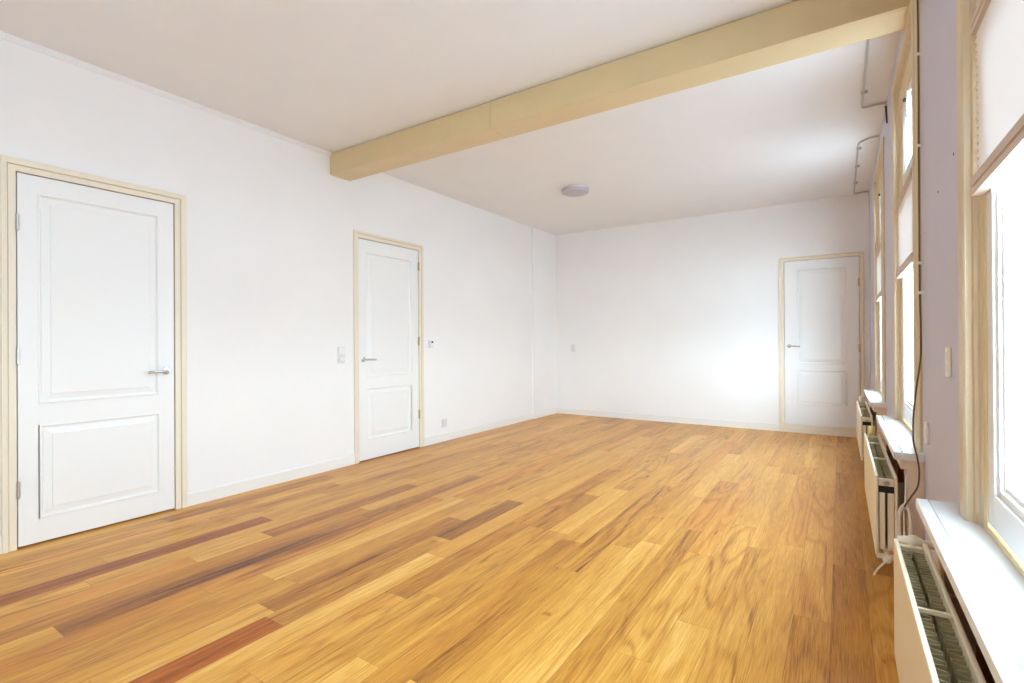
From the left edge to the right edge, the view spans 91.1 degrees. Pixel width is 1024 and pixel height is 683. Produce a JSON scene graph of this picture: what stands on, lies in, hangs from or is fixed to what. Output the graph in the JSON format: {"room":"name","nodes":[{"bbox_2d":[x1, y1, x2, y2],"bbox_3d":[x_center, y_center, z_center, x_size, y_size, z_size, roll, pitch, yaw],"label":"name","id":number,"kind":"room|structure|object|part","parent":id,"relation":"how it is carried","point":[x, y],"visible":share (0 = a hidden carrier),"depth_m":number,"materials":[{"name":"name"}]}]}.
{"room":"empty living room","nodes":[
{"label":"empty living room","id":0,"kind":"room"},
{"bbox_2d":[0,38,556,536],"bbox_3d":[-1.965,-0.285,4.668,0.326,3.210,9.465,0,0,33],"label":"wall","id":1,"kind":"structure","parent":0,"point":[269,228],"depth_m":4.36,"materials":[{"name":"white paint"}]},
{"bbox_2d":[0,154,187,553],"bbox_3d":[-2.700,0.071,3.319,0.164,2.302,0.982,0,0,33],"label":"door","id":2,"kind":"structure","parent":1,"relation":"in","point":[93,279],"depth_m":3.23,"materials":[{"name":"paint"}]},
{"bbox_3d":[-2.488,0.211,3.547,0.059,0.052,0.155,0,0,33],"label":"lever handle","id":3,"kind":"part","parent":2,"relation":"part of","materials":[{"name":"silver metal"}]},
{"bbox_2d":[0,31,331,156],"bbox_3d":[-3.080,-1.771,2.703,0.028,0.032,4.960,0,0,33],"label":"crown molding","id":4,"kind":"structure","parent":1,"relation":"attached to","point":[8,37],"depth_m":3.50,"materials":[{"name":"paint"}]},
{"bbox_2d":[0,407,556,553],"bbox_3d":[-1.831,1.170,4.571,0.040,0.098,9.445,0,0,33],"label":"baseboard","id":5,"kind":"structure","parent":1,"relation":"attached to","point":[225,490],"depth_m":4.54,"materials":[{"name":"white paint"}]},
{"bbox_2d":[338,347,344,362],"bbox_3d":[-1.648,0.131,4.870,0.030,0.158,0.082,0,0,33],"label":"light switch","id":6,"kind":"object","parent":1,"relation":"attached to","point":[341,350],"visible":1,"depth_m":4.86,"materials":[{"name":"white plastic"}]},
{"bbox_2d":[353,229,424,463],"bbox_3d":[-1.322,0.051,5.429,0.164,2.334,0.992,0,0,33],"label":"door","id":7,"kind":"structure","parent":1,"relation":"in","point":[388,273],"depth_m":5.37,"materials":[{"name":"paint"}]},
{"bbox_3d":[-1.458,0.183,5.123,0.059,0.052,0.155,0,0,33],"label":"lever handle","id":8,"kind":"part","parent":7,"relation":"part of","materials":[{"name":"silver metal"}]},
{"bbox_2d":[428,340,432,347],"bbox_3d":[-0.958,0.030,5.939,0.018,0.095,0.085,0,0,33],"label":"thermostat","id":9,"kind":"object","parent":1,"relation":"attached to","point":[430,342],"visible":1,"depth_m":5.92,"materials":[{"name":"white plastic"}]},
{"bbox_2d":[442,418,446,426],"bbox_3d":[-0.824,0.995,6.138,0.013,0.100,0.085,0,0,33],"label":"wall socket","id":10,"kind":"object","parent":1,"relation":"attached to","point":[444,421],"visible":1,"depth_m":6.13,"materials":[{"name":"white plastic"}]},
{"bbox_2d":[0,413,898,682],"bbox_3d":[-0.146,1.247,3.194,5.165,0.080,10.707,0,0,33],"label":"floor","id":11,"kind":"structure","parent":0,"point":[557,547],"depth_m":2.60,"materials":[{"name":"brown wood"}]},
{"bbox_2d":[0,0,899,235],"bbox_3d":[0.010,-1.877,3.421,5.015,0.154,9.945,0,0,33],"label":"ceiling","id":12,"kind":"structure","parent":0,"point":[332,76],"depth_m":3.54,"materials":[{"name":"paint"}]},
{"bbox_2d":[562,185,588,196],"bbox_3d":[0.746,-1.770,5.912,0.320,0.067,0.320,0,0,33],"label":"ceiling light","id":13,"kind":"object","parent":12,"relation":"attached to","point":[572,190],"visible":1,"depth_m":5.83,"materials":[{"name":"white plastic"}]},
{"bbox_2d":[330,0,909,180],"bbox_3d":[0.154,-1.701,3.686,4.365,0.205,0.225,0,0,33],"label":"ceiling beam","id":14,"kind":"structure","parent":12,"relation":"attached to","point":[794,30],"depth_m":3.14,"materials":[{"name":"beige paint"}]},
{"bbox_2d":[853,135,878,193],"bbox_3d":[3.702,-1.810,5.281,0.165,0.024,2.010,0,0,33],"label":"conduit","id":15,"kind":"object","parent":12,"relation":"attached to","point":[858,148],"visible":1,"depth_m":5.06,"materials":[{"name":"grey metal"}]},
{"bbox_2d":[861,39,885,108],"bbox_3d":[2.373,-1.807,3.247,0.165,0.021,1.469,0,0,33],"label":"conduit","id":16,"kind":"object","parent":12,"relation":"attached to","point":[863,91],"visible":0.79,"depth_m":3.51,"materials":[{"name":"grey metal"}]},
{"bbox_2d":[884,105,887,122],"bbox_3d":[2.828,-1.718,3.797,0.014,0.183,0.147,0,0,33],"label":"cable","id":17,"kind":"object","parent":16,"relation":"hanging from","point":[885,106],"visible":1,"depth_m":3.77,"materials":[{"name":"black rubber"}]},
{"bbox_2d":[556,193,869,423],"bbox_3d":[2.658,-0.316,7.455,5.015,3.190,0.300,0,0,33],"label":"wall","id":18,"kind":"structure","parent":0,"point":[675,317],"depth_m":7.33,"materials":[{"name":"white paint"}]},
{"bbox_2d":[571,344,575,351],"bbox_3d":[1.017,0.110,8.340,0.078,0.125,0.015,0,0,33],"label":"light switch","id":19,"kind":"object","parent":18,"relation":"attached to","point":[573,346],"visible":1,"depth_m":8.33,"materials":[{"name":"white plastic"}]},
{"bbox_2d":[557,407,778,430],"bbox_3d":[2.570,1.150,7.328,4.339,0.098,0.014,0,0,33],"label":"baseboard","id":20,"kind":"structure","parent":18,"relation":"attached to","point":[625,415],"depth_m":7.43,"materials":[{"name":"white paint"}]},
{"bbox_2d":[778,251,864,437],"bbox_3d":[3.956,0.042,6.448,0.934,2.295,0.164,0,0,33],"label":"door","id":21,"kind":"structure","parent":18,"relation":"in","point":[821,297],"depth_m":6.42,"materials":[{"name":"paint"}]},
{"bbox_2d":[869,0,1023,565],"bbox_3d":[1.869,-0.322,2.161,0.162,3.190,9.465,0,0,33],"label":"wall","id":22,"kind":"structure","parent":0,"point":[938,80],"depth_m":1.87,"materials":[{"name":"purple paint"}]},
{"bbox_2d":[856,396,876,459],"bbox_3d":[3.287,0.768,4.624,0.161,0.413,1.315,0,0,33],"label":"panel radiator","id":23,"kind":"object","parent":22,"relation":"attached to","point":[866,417],"visible":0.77,"depth_m":4.28,"materials":[{"name":"beige metal"}]},
{"bbox_3d":[3.215,0.793,4.651,0.012,0.365,1.262,0,0,33],"label":"panel","id":24,"kind":"part","parent":23,"relation":"part of","materials":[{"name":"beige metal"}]},
{"bbox_3d":[3.275,0.792,4.612,0.012,0.365,1.262,0,0,33],"label":"panel","id":25,"kind":"part","parent":23,"relation":"part of","materials":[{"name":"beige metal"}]},
{"bbox_2d":[864,137,886,446],"bbox_3d":[3.315,-0.228,4.547,0.183,2.835,1.340,0,0,33],"label":"window","id":26,"kind":"structure","parent":22,"relation":"in","point":[876,398],"depth_m":4.54,"materials":[{"name":"beige paint"}]},
{"bbox_3d":[3.300,0.505,4.558,0.138,0.032,1.340,0,0,33],"label":"sill","id":27,"kind":"part","parent":26,"relation":"part of","materials":[{"name":"white paint"}]},
{"bbox_2d":[875,242,880,301],"bbox_3d":[3.324,-0.615,4.540,0.026,0.458,0.796,0,0,33],"label":"blind","id":28,"kind":"object","parent":26,"relation":"attached to","point":[878,253],"visible":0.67,"depth_m":4.60,"materials":[{"name":"white fabric"}]},
{"bbox_3d":[3.323,-0.824,4.540,0.025,0.040,0.796,0,0,33],"label":"rail","id":29,"kind":"part","parent":28,"relation":"part of","materials":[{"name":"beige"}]},
{"bbox_3d":[3.325,-0.409,4.540,0.026,0.047,0.796,0,0,33],"label":"rail","id":30,"kind":"part","parent":28,"relation":"part of","materials":[{"name":"beige"}]},
{"bbox_3d":[3.331,-0.578,4.536,0.050,2.135,1.220,0,0,33],"label":"casing","id":31,"kind":"part","parent":26,"relation":"part of","materials":[{"name":"beige paint"}]},
{"bbox_3d":[3.363,-0.543,4.515,0.063,2.144,1.128,0,0,33],"label":"frame","id":32,"kind":"part","parent":26,"relation":"part of","materials":[{"name":"beige paint"}]},
{"bbox_3d":[3.355,-1.186,4.519,0.036,0.480,0.808,0,0,33],"label":"sash","id":33,"kind":"part","parent":26,"relation":"part of","materials":[{"name":"white paint"}]},
{"bbox_3d":[3.356,-0.198,4.520,0.036,1.325,0.808,0,0,33],"label":"sash","id":34,"kind":"part","parent":26,"relation":"part of","materials":[{"name":"white paint"}]},
{"bbox_2d":[864,426,903,574],"bbox_3d":[2.084,0.818,2.799,0.177,0.505,1.330,0,0,33],"label":"panel radiator","id":35,"kind":"object","parent":22,"relation":"attached to","point":[884,493],"visible":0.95,"depth_m":2.36,"materials":[{"name":"beige metal"}]},
{"bbox_3d":[2.019,0.796,2.831,0.012,0.365,1.262,0,0,33],"label":"panel","id":36,"kind":"part","parent":35,"relation":"part of","materials":[{"name":"beige metal"}]},
{"bbox_2d":[882,551,891,563],"bbox_3d":[1.711,0.984,2.292,0.036,0.048,0.044,0,0,33],"label":"radiator valve","id":37,"kind":"object","parent":35,"relation":"on","point":[886,557],"depth_m":2.28,"materials":[{"name":"beige plastic"}]},
{"bbox_3d":[2.078,0.796,2.792,0.012,0.365,1.262,0,0,33],"label":"panel","id":38,"kind":"part","parent":35,"relation":"part of","materials":[{"name":"beige metal"}]},
{"bbox_2d":[876,0,924,539],"bbox_3d":[2.144,-0.225,2.756,0.183,2.835,1.340,0,0,33],"label":"window","id":39,"kind":"structure","parent":22,"relation":"in","point":[896,430],"depth_m":2.80,"materials":[{"name":"beige paint"}]},
{"bbox_3d":[2.130,0.509,2.767,0.138,0.032,1.340,0,0,33],"label":"sill","id":40,"kind":"part","parent":39,"relation":"part of","materials":[{"name":"white paint"}]},
{"bbox_2d":[896,167,912,278],"bbox_3d":[2.153,-0.611,2.749,0.026,0.458,0.796,0,0,33],"label":"blind","id":41,"kind":"object","parent":39,"relation":"attached to","point":[904,202],"visible":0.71,"depth_m":2.72,"materials":[{"name":"white fabric"}]},
{"bbox_3d":[2.152,-0.820,2.749,0.025,0.040,0.796,0,0,33],"label":"rail","id":42,"kind":"part","parent":41,"relation":"part of","materials":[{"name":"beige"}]},
{"bbox_3d":[2.154,-0.406,2.748,0.026,0.047,0.796,0,0,33],"label":"rail","id":43,"kind":"part","parent":41,"relation":"part of","materials":[{"name":"beige"}]},
{"bbox_3d":[2.192,-0.540,2.723,0.063,2.144,1.128,0,0,33],"label":"frame","id":44,"kind":"part","parent":39,"relation":"part of","materials":[{"name":"beige paint"}]},
{"bbox_3d":[2.184,-1.183,2.728,0.036,0.480,0.808,0,0,33],"label":"sash","id":45,"kind":"part","parent":39,"relation":"part of","materials":[{"name":"white paint"}]},
{"bbox_3d":[2.160,-0.575,2.744,0.050,2.135,1.220,0,0,33],"label":"casing","id":46,"kind":"part","parent":39,"relation":"part of","materials":[{"name":"beige paint"}]},
{"bbox_3d":[2.185,-0.195,2.729,0.036,1.325,0.808,0,0,33],"label":"sash","id":47,"kind":"part","parent":39,"relation":"part of","materials":[{"name":"white paint"}]},
{"bbox_2d":[903,0,923,506],"bbox_3d":[1.752,-0.439,2.200,0.078,2.334,0.039,0,0,33],"label":"cable","id":48,"kind":"object","parent":22,"relation":"attached to","point":[918,53],"visible":1,"depth_m":2.19,"materials":[{"name":"black plastic"}]},
{"bbox_2d":[896,475,914,535],"bbox_3d":[1.734,0.774,2.216,0.045,0.361,0.065,0,0,-42],"label":"cable coil","id":49,"kind":"object","parent":48,"relation":"hanging from","point":[899,513],"visible":0.66,"depth_m":2.22,"materials":[{"name":"beige plastic"}]},
{"bbox_2d":[924,421,928,444],"bbox_3d":[1.729,0.382,2.096,0.013,0.092,0.050,0,0,33],"label":"light switch","id":50,"kind":"object","parent":22,"relation":"attached to","point":[926,428],"visible":1,"depth_m":2.08,"materials":[{"name":"white plastic"}]},
{"bbox_2d":[894,535,985,682],"bbox_3d":[0.931,0.795,1.022,0.159,0.374,1.324,0,0,33],"label":"panel radiator","id":51,"kind":"object","parent":22,"relation":"attached to","point":[935,642],"visible":0.97,"depth_m":1.21,"materials":[{"name":"beige metal"}]},
{"bbox_3d":[0.858,0.799,1.045,0.012,0.365,1.262,0,0,33],"label":"panel","id":52,"kind":"part","parent":51,"relation":"part of","materials":[{"name":"beige metal"}]},
{"bbox_3d":[0.918,0.799,1.006,0.012,0.365,1.262,0,0,33],"label":"panel","id":53,"kind":"part","parent":51,"relation":"part of","materials":[{"name":"beige metal"}]},
{"bbox_2d":[945,347,950,376],"bbox_3d":[1.449,0.069,1.669,0.012,0.098,0.046,0,0,33],"label":"light switch","id":54,"kind":"object","parent":22,"relation":"attached to","point":[947,349],"visible":1,"depth_m":1.65,"materials":[{"name":"beige plastic"}]},
{"bbox_2d":[916,0,1023,682],"bbox_3d":[0.984,-0.221,0.981,0.183,2.835,1.340,0,0,33],"label":"window","id":55,"kind":"structure","parent":22,"relation":"in","point":[978,541],"depth_m":1.27,"materials":[{"name":"beige paint"}]},
{"bbox_3d":[0.970,0.512,0.992,0.138,0.032,1.340,0,0,33],"label":"sill","id":56,"kind":"part","parent":55,"relation":"part of","materials":[{"name":"white paint"}]},
{"bbox_3d":[1.000,-0.572,0.970,0.050,2.135,1.220,0,0,33],"label":"casing","id":57,"kind":"part","parent":55,"relation":"part of","materials":[{"name":"beige paint"}]},
{"bbox_2d":[970,0,1023,195],"bbox_3d":[0.993,-0.608,0.974,0.026,0.458,0.796,0,0,33],"label":"blind","id":58,"kind":"object","parent":55,"relation":"attached to","point":[998,25],"visible":1,"depth_m":1.13,"materials":[{"name":"white fabric"}]},
{"bbox_3d":[0.993,-0.817,0.975,0.025,0.040,0.796,0,0,33],"label":"rail","id":59,"kind":"part","parent":58,"relation":"part of","materials":[{"name":"beige wood"}]},
{"bbox_3d":[0.995,-0.402,0.974,0.026,0.047,0.796,0,0,33],"label":"rail","id":60,"kind":"part","parent":58,"relation":"part of","materials":[{"name":"beige wood"}]},
{"bbox_3d":[1.033,-0.536,0.949,0.063,2.144,1.128,0,0,33],"label":"frame","id":61,"kind":"part","parent":55,"relation":"part of","materials":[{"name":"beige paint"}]},
{"bbox_3d":[1.025,-0.192,0.954,0.036,1.325,0.808,0,0,33],"label":"sash","id":62,"kind":"part","parent":55,"relation":"part of","materials":[{"name":"white paint"}]}
]}

